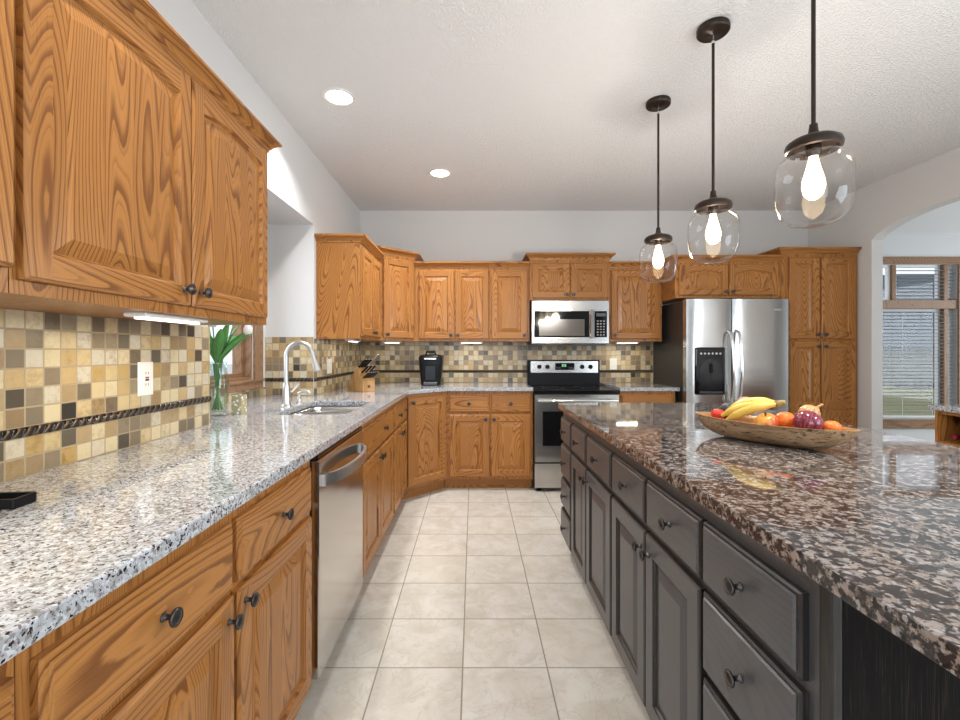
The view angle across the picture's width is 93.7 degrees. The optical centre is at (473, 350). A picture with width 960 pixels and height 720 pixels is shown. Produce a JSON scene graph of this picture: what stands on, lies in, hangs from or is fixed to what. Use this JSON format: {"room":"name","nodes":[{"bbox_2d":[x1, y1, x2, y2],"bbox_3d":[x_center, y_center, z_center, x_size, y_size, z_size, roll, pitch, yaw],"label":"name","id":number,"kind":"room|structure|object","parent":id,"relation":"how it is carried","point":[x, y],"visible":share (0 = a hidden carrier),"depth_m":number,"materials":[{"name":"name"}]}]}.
{"room":"kitchen","nodes":[
{"label":"kitchen","id":0,"kind":"room"},
{"bbox_2d":[0,0,359,482],"bbox_3d":[-1.410,-0.100,0.575,0.480,2.700,8.350,0,0,0],"label":"wall","id":1,"kind":"structure","parent":0,"point":[304,199],"depth_m":3.23,"materials":[{"name":"grey paint"}]},
{"bbox_2d":[0,0,13,292],"bbox_3d":[-0.979,-0.483,0.506,0.376,0.757,0.612,0,0,0],"label":"upper cabinet","id":2,"kind":"object","parent":1,"relation":"attached to","point":[6,6],"visible":1,"depth_m":0.79,"materials":[{"name":"brown wood"}]},
{"bbox_2d":[0,309,211,482],"bbox_3d":[-1.161,0.110,0.842,0.014,0.428,2.284,0,0,0],"label":"backsplash","id":3,"kind":"structure","parent":1,"relation":"attached to","point":[68,383],"depth_m":1.35,"materials":[{"name":"tile"}]},
{"bbox_2d":[137,362,152,395],"bbox_3d":[-1.157,0.098,1.590,0.010,0.118,0.072,0,0,0],"label":"wall outlet","id":4,"kind":"object","parent":3,"relation":"attached to","point":[144,369],"visible":1,"depth_m":1.58,"materials":[{"name":"white plastic"}]},
{"bbox_2d":[143,369,149,387],"bbox_3d":[-1.155,0.098,1.590,0.004,0.066,0.033,0,0,0],"label":"socket","id":5,"kind":"object","parent":4,"relation":"attached to","point":[146,372],"depth_m":1.59,"materials":[{"name":"white plastic"}]},
{"bbox_2d":[0,0,281,324],"bbox_3d":[-0.979,-0.480,1.343,0.376,0.750,1.057,0,0,0],"label":"upper cabinet","id":6,"kind":"object","parent":1,"relation":"attached to","point":[140,176],"visible":1,"depth_m":1.08,"materials":[{"name":"brown wood"}]},
{"bbox_2d":[123,312,207,324],"bbox_3d":[-0.910,-0.096,1.350,0.064,0.018,0.284,0,0,0],"label":"light","id":7,"kind":"object","parent":6,"relation":"attached to","point":[137,315],"visible":1,"depth_m":1.29,"materials":[{"name":"white plastic"}]},
{"bbox_2d":[134,317,199,324],"bbox_3d":[-0.910,-0.090,1.350,0.024,0.006,0.260,0,0,0],"label":"diffuser","id":8,"kind":"object","parent":7,"relation":"attached to","point":[141,318],"depth_m":1.33,"materials":[{"name":"white plastic"}]},
{"bbox_2d":[210,325,265,395],"bbox_3d":[-1.569,-0.290,2.612,0.152,1.100,1.245,0,0,0],"label":"window","id":9,"kind":"structure","parent":1,"relation":"in","point":[240,379],"depth_m":3.08,"materials":[{"name":"brown wood"}]},
{"bbox_2d":[210,387,265,406],"bbox_3d":[-1.518,0.293,2.643,0.006,0.062,1.285,0,0,0],"label":"backsplash","id":10,"kind":"structure","parent":1,"relation":"attached to","point":[258,392],"depth_m":2.99,"materials":[{"name":"tile"}]},
{"bbox_2d":[265,337,312,394],"bbox_3d":[-1.347,0.111,3.288,0.350,0.426,0.014,0,0,0],"label":"backsplash","id":11,"kind":"structure","parent":1,"relation":"attached to","point":[300,362],"depth_m":3.29,"materials":[{"name":"tile"}]},
{"bbox_2d":[314,339,360,394],"bbox_3d":[-1.161,0.117,3.970,0.014,0.416,1.340,0,0,0],"label":"backsplash","id":12,"kind":"structure","parent":1,"relation":"attached to","point":[345,356],"depth_m":3.79,"materials":[{"name":"tile"}]},
{"bbox_2d":[327,359,331,373],"bbox_3d":[-1.157,0.122,3.620,0.009,0.118,0.116,0,0,0],"label":"wall outlet","id":13,"kind":"object","parent":12,"relation":"attached to","point":[329,361],"visible":1,"depth_m":3.60,"materials":[{"name":"white plastic"}]},
{"bbox_2d":[314,233,384,340],"bbox_3d":[-0.979,-0.477,3.669,0.376,0.770,0.738,0,0,0],"label":"upper cabinet","id":14,"kind":"object","parent":1,"relation":"attached to","point":[348,265],"visible":1,"depth_m":3.35,"materials":[{"name":"brown wood"}]},
{"bbox_2d":[295,480,650,719],"bbox_3d":[2.975,1.300,1.075,9.250,0.100,9.350,0,0,0],"label":"floor","id":15,"kind":"structure","parent":0,"point":[471,603],"depth_m":2.03,"materials":[{"name":"tile"}]},
{"bbox_2d":[0,657,13,719],"bbox_3d":[-0.841,0.804,0.246,0.649,0.892,0.613,0,0,0],"label":"base cabinet","id":16,"kind":"object","parent":15,"relation":"on","point":[6,669],"visible":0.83,"depth_m":0.53,"materials":[{"name":"brown wood"}]},
{"bbox_2d":[14,460,311,719],"bbox_3d":[-0.841,0.804,1.054,0.649,0.892,0.997,0,0,0],"label":"base cabinet","id":17,"kind":"object","parent":15,"relation":"on","point":[219,627],"visible":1,"depth_m":0.92,"materials":[{"name":"brown wood"}]},
{"bbox_2d":[310,426,366,679],"bbox_3d":[-0.812,0.806,1.876,0.685,0.888,0.628,0,0,0],"label":"dishwasher","id":18,"kind":"object","parent":15,"relation":"on","point":[336,512],"visible":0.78,"depth_m":1.74,"materials":[{"name":"silver metal"}]},
{"bbox_2d":[361,406,392,576],"bbox_3d":[-0.841,0.804,2.646,0.649,0.892,0.884,0,0,0],"label":"base cabinet","id":19,"kind":"object","parent":15,"relation":"on","point":[377,436],"visible":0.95,"depth_m":2.56,"materials":[{"name":"brown wood"}]},
{"bbox_2d":[391,397,408,513],"bbox_3d":[-0.841,0.804,3.413,0.649,0.892,0.642,0,0,0],"label":"base cabinet","id":20,"kind":"object","parent":15,"relation":"on","point":[400,409],"visible":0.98,"depth_m":3.34,"materials":[{"name":"brown wood"}]},
{"bbox_2d":[401,391,446,499],"bbox_3d":[-0.700,0.804,4.177,0.930,0.892,0.936,0,0,0],"label":"base cabinet","id":21,"kind":"object","parent":15,"relation":"on","point":[426,419],"visible":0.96,"depth_m":3.86,"materials":[{"name":"brown wood"}]},
{"bbox_2d":[0,383,532,665],"bbox_3d":[-0.493,0.342,2.172,2.052,0.033,4.945,0,0,0],"label":"countertop","id":22,"kind":"structure","parent":21,"relation":"on","point":[95,524],"depth_m":1.01,"materials":[{"name":"stone"}]},
{"bbox_2d":[0,491,36,509],"bbox_3d":[-1.006,0.315,0.944,0.128,0.021,0.054,0,0,-4],"label":"tray","id":23,"kind":"object","parent":22,"relation":"on","point":[8,500],"visible":1,"depth_m":0.95,"materials":[{"name":"black plastic"}]},
{"bbox_2d":[231,394,246,413],"bbox_3d":[-1.215,0.276,2.335,0.056,0.098,0.056,0,0,0],"label":"candle jar","id":24,"kind":"object","parent":22,"relation":"on","point":[238,401],"visible":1,"depth_m":2.31,"materials":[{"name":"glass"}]},
{"bbox_2d":[280,341,321,406],"bbox_3d":[-1.003,0.133,2.645,0.236,0.385,0.111,0,0,0],"label":"faucet","id":25,"kind":"object","parent":22,"relation":"on","point":[286,392],"visible":1,"depth_m":2.61,"materials":[{"name":"silver metal"}]},
{"bbox_2d":[296,391,310,403],"bbox_3d":[-1.058,0.285,2.800,0.094,0.079,0.040,0,0,0],"label":"soap dispenser","id":26,"kind":"object","parent":22,"relation":"on","point":[299,392],"visible":1,"depth_m":2.79,"materials":[{"name":"silver metal"}]},
{"bbox_2d":[288,406,361,414],"bbox_3d":[-0.848,0.455,2.615,0.415,0.191,0.660,0,0,0],"label":"sink","id":27,"kind":"object","parent":22,"relation":"in","point":[315,410],"visible":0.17,"depth_m":2.91,"materials":[{"name":"silver metal"}]},
{"bbox_2d":[347,365,374,391],"bbox_3d":[-0.914,0.221,3.659,0.200,0.208,0.120,0,0,38],"label":"knife block","id":28,"kind":"object","parent":22,"relation":"on","point":[357,384],"visible":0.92,"depth_m":3.60,"materials":[{"name":"brown wood"}]},
{"bbox_2d":[419,351,443,385],"bbox_3d":[-0.405,0.161,4.337,0.228,0.328,0.263,0,0,0],"label":"coffee maker","id":29,"kind":"object","parent":22,"relation":"on","point":[430,366],"visible":0.99,"depth_m":4.22,"materials":[{"name":"black plastic"}]},
{"bbox_2d":[423,382,436,384],"bbox_3d":[-0.405,0.304,4.228,0.130,0.029,0.045,0,0,0],"label":"drip tray","id":30,"kind":"object","parent":29,"relation":"on","point":[424,383],"depth_m":4.20,"materials":[{"name":"grey plastic"}]},
{"bbox_3d":[-1.290,0.189,2.270,0.102,0.272,0.102,0,0,0],"label":"flower vase","id":31,"kind":"object","parent":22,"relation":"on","visible":0},
{"bbox_2d":[208,325,251,410],"bbox_3d":[-1.278,0.050,2.262,0.263,0.496,0.280,0,0,-36],"label":"tulip bouquet","id":32,"kind":"object","parent":31,"relation":"in","point":[222,344],"visible":0.72,"depth_m":2.25,"materials":[{"name":"green plant"}]},
{"bbox_2d":[445,391,532,487],"bbox_3d":[0.136,0.804,4.318,0.794,0.892,0.654,0,0,0],"label":"base cabinet","id":33,"kind":"object","parent":15,"relation":"on","point":[490,433],"visible":1,"depth_m":4.02,"materials":[{"name":"brown wood"}]},
{"bbox_2d":[560,412,573,551],"bbox_3d":[0.836,0.804,2.651,0.649,0.892,0.297,0,0,0],"label":"base cabinet","id":34,"kind":"object","parent":15,"relation":"on","point":[567,421],"visible":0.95,"depth_m":2.64,"materials":[{"name":"grey wood"}]},
{"bbox_2d":[527,360,619,490],"bbox_3d":[0.918,0.670,4.269,0.760,1.160,0.711,0,0,0],"label":"range","id":35,"kind":"object","parent":15,"relation":"on","point":[553,382],"visible":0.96,"depth_m":3.98,"materials":[{"name":"silver metal"}]},
{"bbox_2d":[530,385,619,393],"bbox_3d":[0.918,0.361,4.279,0.760,0.030,0.612,0,0,0],"label":"cooktop","id":36,"kind":"object","parent":35,"relation":"in","point":[537,389],"depth_m":4.04,"materials":[{"name":"black glass"}]},
{"bbox_2d":[571,419,615,636],"bbox_3d":[0.836,0.804,2.136,0.649,0.892,0.732,0,0,0],"label":"base cabinet","id":37,"kind":"object","parent":15,"relation":"on","point":[592,493],"visible":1,"depth_m":2.03,"materials":[{"name":"grey wood"}]},
{"bbox_2d":[619,391,674,402],"bbox_3d":[1.556,0.804,4.318,0.508,0.892,0.654,0,0,0],"label":"base cabinet","id":38,"kind":"object","parent":15,"relation":"on","point":[624,396],"visible":0.13,"depth_m":4.02,"materials":[{"name":"brown wood"}]},
{"bbox_2d":[600,383,679,390],"bbox_3d":[1.571,0.342,4.322,0.535,0.033,0.645,0,0,0],"label":"countertop","id":39,"kind":"structure","parent":38,"relation":"on","point":[619,386],"depth_m":4.12,"materials":[{"name":"stone"}]},
{"bbox_2d":[612,447,707,719],"bbox_3d":[0.836,0.804,1.422,0.649,0.892,0.694,0,0,0],"label":"base cabinet","id":40,"kind":"object","parent":15,"relation":"on","point":[658,586],"visible":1,"depth_m":1.33,"materials":[{"name":"grey wood"}]},
{"bbox_2d":[558,403,959,678],"bbox_3d":[1.090,0.342,1.240,1.120,0.033,3.180,0,0,0],"label":"countertop","id":41,"kind":"structure","parent":40,"relation":"on","point":[872,518],"depth_m":0.98,"materials":[{"name":"brown stone"}]},
{"bbox_2d":[695,412,860,448],"bbox_3d":[1.044,0.285,1.600,0.207,0.079,0.524,0,0,-34],"label":"dough bowl","id":42,"kind":"object","parent":41,"relation":"on","point":[743,428],"visible":0.91,"depth_m":1.50,"materials":[{"name":"brown wood"}]},
{"bbox_2d":[711,407,724,418],"bbox_3d":[0.934,0.236,1.718,0.048,0.049,0.048,0,0,0],"label":"tomato","id":43,"kind":"object","parent":42,"relation":"in","point":[716,413],"visible":0.72,"depth_m":1.70,"materials":[{"name":"red food"}]},
{"bbox_2d":[719,403,730,418],"bbox_3d":[0.986,0.235,1.748,0.056,0.064,0.056,0,0,0],"label":"avocado","id":44,"kind":"object","parent":42,"relation":"in","point":[725,406],"visible":0.38,"depth_m":1.74,"materials":[{"name":"food"}]},
{"bbox_2d":[736,397,753,415],"bbox_3d":[1.033,0.209,1.705,0.071,0.072,0.072,0,0,-38],"label":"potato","id":45,"kind":"object","parent":42,"relation":"in","point":[741,398],"visible":0.16,"depth_m":1.70,"materials":[{"name":"beige food"}]},
{"bbox_2d":[720,397,785,419],"bbox_3d":[0.989,0.211,1.606,0.080,0.095,0.200,0,0,-34],"label":"banana bunch","id":46,"kind":"object","parent":42,"relation":"on","point":[741,408],"visible":0.96,"depth_m":1.59,"materials":[{"name":"yellow food"}]},
{"bbox_2d":[755,412,778,425],"bbox_3d":[1.014,0.246,1.555,0.071,0.072,0.071,0,0,-20],"label":"apple","id":47,"kind":"object","parent":42,"relation":"in","point":[765,418],"visible":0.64,"depth_m":1.53,"materials":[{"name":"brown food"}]},
{"bbox_2d":[775,412,793,427],"bbox_3d":[1.083,0.242,1.564,0.066,0.061,0.066,0,0,0],"label":"orange","id":48,"kind":"object","parent":42,"relation":"in","point":[785,418],"visible":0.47,"depth_m":1.54,"materials":[{"name":"orange food"}]},
{"bbox_2d":[792,407,823,429],"bbox_3d":[1.105,0.233,1.486,0.084,0.090,0.085,0,0,24],"label":"onion","id":49,"kind":"object","parent":42,"relation":"in","point":[806,419],"visible":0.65,"depth_m":1.46,"materials":[{"name":"food"}]},
{"bbox_2d":[798,403,823,415],"bbox_3d":[1.156,0.213,1.550,0.065,0.071,0.065,0,0,-21],"label":"onion","id":50,"kind":"object","parent":42,"relation":"in","point":[804,407],"visible":0.44,"depth_m":1.53,"materials":[{"name":"beige food"}]},
{"bbox_2d":[823,421,841,429],"bbox_3d":[1.171,0.251,1.468,0.052,0.046,0.052,0,0,0],"label":"tangerine","id":51,"kind":"object","parent":42,"relation":"in","point":[828,425],"visible":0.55,"depth_m":1.45,"materials":[{"name":"orange food"}]},
{"bbox_2d":[653,299,787,411],"bbox_3d":[2.285,0.390,4.206,0.884,1.696,0.827,0,0,0],"label":"refrigerator","id":52,"kind":"object","parent":15,"relation":"on","point":[713,350],"visible":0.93,"depth_m":3.88,"materials":[{"name":"silver metal"}]},
{"bbox_2d":[703,509,819,719],"bbox_3d":[0.836,0.804,0.901,0.649,0.892,0.346,0,0,0],"label":"base cabinet","id":53,"kind":"object","parent":15,"relation":"on","point":[761,614],"visible":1,"depth_m":0.87,"materials":[{"name":"grey wood"}]},
{"bbox_2d":[757,247,861,426],"bbox_3d":[3.083,0.163,4.318,0.729,2.175,0.654,0,0,0],"label":"pantry cabinet","id":54,"kind":"object","parent":15,"relation":"on","point":[819,284],"visible":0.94,"depth_m":4.02,"materials":[{"name":"brown wood"}]},
{"bbox_2d":[820,585,959,719],"bbox_3d":[0.989,0.804,1.751,0.862,0.892,2.098,0,0,0],"label":"panelling","id":55,"kind":"object","parent":15,"relation":"on","point":[867,672],"visible":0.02,"depth_m":0.71,"materials":[{"name":"grey wood"}]},
{"bbox_2d":[935,411,959,446],"bbox_3d":[3.127,0.804,2.130,0.655,0.892,1.200,0,0,0],"label":"wine cabinet","id":56,"kind":"object","parent":15,"relation":"on","point":[947,424],"visible":0.33,"depth_m":2.71,"materials":[{"name":"brown wood"}]},
{"bbox_2d":[928,404,959,413],"bbox_3d":[3.115,0.342,2.130,0.680,0.033,1.240,0,0,0],"label":"countertop","id":57,"kind":"structure","parent":56,"relation":"on","point":[953,408],"depth_m":2.67,"materials":[{"name":"stone"}]},
{"bbox_2d":[939,441,959,446],"bbox_3d":[3.001,0.750,2.130,0.395,0.416,1.159,0,0,0],"label":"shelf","id":58,"kind":"object","parent":56,"relation":"attached to","point":[955,443],"depth_m":2.67,"materials":[{"name":"brown wood"}]},
{"bbox_2d":[951,434,959,439],"bbox_3d":[3.000,0.504,2.642,0.360,0.074,0.074,0,0,0],"label":"wine bottle","id":59,"kind":"object","parent":56,"relation":"on","point":[953,436],"visible":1,"depth_m":2.64,"materials":[{"name":"red glass"}]},
{"bbox_2d":[191,0,959,233],"bbox_3d":[2.975,-1.500,1.075,9.250,0.100,9.350,0,0,0],"label":"ceiling","id":60,"kind":"structure","parent":0,"point":[528,105],"depth_m":2.56,"materials":[{"name":"white paint"}]},
{"bbox_2d":[322,88,355,106],"bbox_3d":[-0.767,-1.446,2.569,0.188,0.006,0.188,0,0,0],"label":"recessed light","id":61,"kind":"object","parent":60,"relation":"in","point":[340,97],"visible":1,"depth_m":2.57,"materials":[{"name":"white plastic"}]},
{"bbox_2d":[428,168,451,177],"bbox_3d":[-0.272,-1.446,3.666,0.188,0.006,0.188,0,0,0],"label":"recessed light","id":62,"kind":"object","parent":60,"relation":"in","point":[437,173],"visible":1,"depth_m":3.67,"materials":[{"name":"white plastic"}]},
{"bbox_2d":[639,95,677,283],"bbox_3d":[1.073,-0.921,2.612,0.206,1.055,0.206,0,0,0],"label":"pendant light","id":63,"kind":"object","parent":60,"relation":"hanging from","point":[658,103],"visible":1,"depth_m":2.60,"materials":[{"name":"clear glass"}]},
{"bbox_2d":[654,240,661,245],"bbox_3d":[1.073,-0.637,2.612,0.042,0.050,0.042,0,0,0],"label":"socket","id":64,"kind":"object","parent":63,"relation":"attached to","point":[656,242],"depth_m":2.60,"materials":[{"name":"brown metal"}]},
{"bbox_2d":[688,16,739,263],"bbox_3d":[1.073,-0.921,2.014,0.206,1.055,0.206,0,0,0],"label":"pendant light","id":65,"kind":"object","parent":60,"relation":"hanging from","point":[714,29],"visible":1,"depth_m":2.00,"materials":[{"name":"clear glass"}]},
{"bbox_2d":[708,205,717,214],"bbox_3d":[1.073,-0.637,2.014,0.042,0.050,0.042,0,0,0],"label":"socket","id":66,"kind":"object","parent":65,"relation":"attached to","point":[712,210],"depth_m":2.00,"materials":[{"name":"brown metal"}]},
{"bbox_2d":[774,0,855,228],"bbox_3d":[1.073,-0.921,1.420,0.206,1.055,0.206,0,0,0],"label":"pendant light","id":67,"kind":"object","parent":60,"relation":"hanging from","point":[815,144],"visible":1,"depth_m":1.41,"materials":[{"name":"clear glass"}]},
{"bbox_2d":[805,142,821,158],"bbox_3d":[1.073,-0.637,1.420,0.042,0.050,0.042,0,0,0],"label":"socket","id":68,"kind":"object","parent":67,"relation":"attached to","point":[814,150],"depth_m":1.41,"materials":[{"name":"brown metal"}]},
{"bbox_2d":[360,211,807,383],"bbox_3d":[1.145,-0.100,4.700,4.630,2.700,0.100,0,0,0],"label":"wall","id":69,"kind":"structure","parent":0,"point":[436,235],"depth_m":4.65,"materials":[{"name":"white paint"}]},
{"bbox_2d":[361,246,423,341],"bbox_3d":[-0.840,-0.513,4.320,0.650,0.843,0.650,0,0,0],"label":"upper cabinet","id":70,"kind":"object","parent":69,"relation":"attached to","point":[398,265],"visible":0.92,"depth_m":4.16,"materials":[{"name":"brown wood"}]},
{"bbox_2d":[382,341,401,342],"bbox_3d":[-0.780,-0.083,4.320,0.184,0.018,0.064,0,0,-45],"label":"light","id":71,"kind":"object","parent":70,"relation":"attached to","point":[382,341],"visible":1,"depth_m":4.28,"materials":[{"name":"white plastic"}]},
{"bbox_2d":[415,261,489,341],"bbox_3d":[-0.200,-0.472,4.458,0.717,0.760,0.374,0,0,0],"label":"upper cabinet","id":72,"kind":"object","parent":69,"relation":"attached to","point":[452,298],"visible":1,"depth_m":4.30,"materials":[{"name":"brown wood"}]},
{"bbox_2d":[460,342,482,343],"bbox_3d":[-0.020,-0.083,4.450,0.224,0.018,0.064,0,0,0],"label":"light","id":73,"kind":"object","parent":72,"relation":"attached to","point":[460,342],"visible":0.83,"depth_m":4.42,"materials":[{"name":"white plastic"}]},
{"bbox_2d":[361,342,652,381],"bbox_3d":[0.345,0.117,4.641,3.010,0.416,0.014,0,0,0],"label":"backsplash","id":74,"kind":"structure","parent":69,"relation":"attached to","point":[485,361],"depth_m":4.64,"materials":[{"name":"tile"}]},
{"bbox_2d":[610,358,616,369],"bbox_3d":[1.442,0.134,4.638,0.072,0.118,0.009,0,0,0],"label":"wall outlet","id":75,"kind":"object","parent":74,"relation":"attached to","point":[613,361],"visible":1,"depth_m":4.64,"materials":[{"name":"white plastic"}]},
{"bbox_2d":[490,261,529,341],"bbox_3d":[0.349,-0.472,4.458,0.379,0.760,0.374,0,0,0],"label":"upper cabinet","id":76,"kind":"object","parent":69,"relation":"attached to","point":[509,280],"visible":1,"depth_m":4.30,"materials":[{"name":"brown wood"}]},
{"bbox_2d":[522,253,615,300],"bbox_3d":[0.918,-0.707,4.443,0.847,0.443,0.404,0,0,0],"label":"upper cabinet","id":77,"kind":"object","parent":69,"relation":"attached to","point":[553,276],"visible":0.98,"depth_m":4.27,"materials":[{"name":"brown wood"}]},
{"bbox_2d":[527,300,608,344],"bbox_3d":[0.916,-0.270,4.423,0.735,0.421,0.425,0,0,0],"label":"microwave","id":78,"kind":"object","parent":77,"relation":"attached to","point":[552,322],"visible":1,"depth_m":4.25,"materials":[{"name":"silver metal"}]},
{"bbox_2d":[609,261,661,341],"bbox_3d":[1.553,-0.472,4.458,0.510,0.760,0.374,0,0,0],"label":"upper cabinet","id":79,"kind":"object","parent":69,"relation":"attached to","point":[635,304],"visible":0.97,"depth_m":4.30,"materials":[{"name":"brown wood"}]},
{"bbox_2d":[615,342,639,343],"bbox_3d":[1.520,-0.083,4.450,0.224,0.018,0.064,0,0,0],"label":"light","id":80,"kind":"object","parent":79,"relation":"attached to","point":[615,342],"visible":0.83,"depth_m":4.42,"materials":[{"name":"white plastic"}]},
{"bbox_2d":[662,255,783,304],"bbox_3d":[2.263,-0.665,4.318,0.991,0.380,0.654,0,0,0],"label":"upper cabinet","id":81,"kind":"object","parent":69,"relation":"attached to","point":[741,276],"visible":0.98,"depth_m":4.02,"materials":[{"name":"brown wood"}]},
{"bbox_2d":[808,147,959,431],"bbox_3d":[3.509,-0.100,1.000,0.097,2.700,9.200,0,0,0],"label":"wall","id":82,"kind":"structure","parent":0,"point":[879,208],"depth_m":3.91,"materials":[{"name":"white paint"}]},
{"bbox_2d":[883,234,959,441],"bbox_3d":[5.585,-0.100,5.660,4.030,2.700,0.120,0,0,0],"label":"wall","id":83,"kind":"structure","parent":0,"point":[894,245],"depth_m":5.60,"materials":[{"name":"grey paint"}]},
{"bbox_2d":[883,257,959,428],"bbox_3d":[5.385,-0.105,5.638,1.470,2.130,0.145,0,0,0],"label":"window","id":84,"kind":"structure","parent":83,"relation":"in","point":[942,367],"depth_m":5.61,"materials":[{"name":"brown wood"}]},
{"bbox_2d":[883,269,955,417],"bbox_3d":[5.388,-0.095,5.630,1.255,1.849,0.044,0,0,0],"label":"blind","id":85,"kind":"object","parent":84,"relation":"attached to","point":[902,315],"visible":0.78,"depth_m":5.61,"materials":[{"name":"grey plastic"}]},
{"label":"outside","id":86,"kind":"structure","parent":0,"visible":0},
{"bbox_2d":[210,364,231,374],"bbox_3d":[-30.900,1.850,15.000,58.200,0.200,90.000,0,0,0],"label":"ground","id":87,"kind":"structure","parent":86,"point":[226,368],"depth_m":42.57,"materials":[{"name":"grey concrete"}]},
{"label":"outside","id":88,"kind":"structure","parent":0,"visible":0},
{"bbox_2d":[883,385,933,415],"bbox_3d":[36.500,2.425,42.900,67.000,1.450,74.200,0,0,0],"label":"lawn","id":89,"kind":"structure","parent":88,"point":[885,392],"depth_m":19.06,"materials":[{"name":"green plant"}]},
{"bbox_2d":[895,383,910,387],"bbox_3d":[29.568,2.448,31.025,0.731,0.622,0.781,0,0,-39],"label":"boulder","id":90,"kind":"object","parent":89,"relation":"on","point":[905,385],"visible":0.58,"depth_m":30.76,"materials":[{"name":"grey stone"}]},
{"bbox_2d":[883,275,933,384],"bbox_3d":[37.000,-2.000,40.500,36.000,9.700,13.000,0,0,0],"label":"house","id":91,"kind":"structure","parent":89,"relation":"on","point":[914,369],"depth_m":35.00,"materials":[{"name":"grey"}]},
{"bbox_2d":[912,381,927,387],"bbox_3d":[30.477,2.427,30.695,0.762,0.775,0.712,0,0,-11],"label":"boulder","id":92,"kind":"object","parent":89,"relation":"on","point":[915,385],"visible":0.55,"depth_m":30.48,"materials":[{"name":"grey stone"}]},
{"bbox_2d":[926,383,933,387],"bbox_3d":[31.309,2.458,30.999,0.880,0.626,0.745,0,0,0],"label":"boulder","id":93,"kind":"object","parent":89,"relation":"on","point":[930,385],"visible":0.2,"depth_m":30.68,"materials":[{"name":"grey stone"}]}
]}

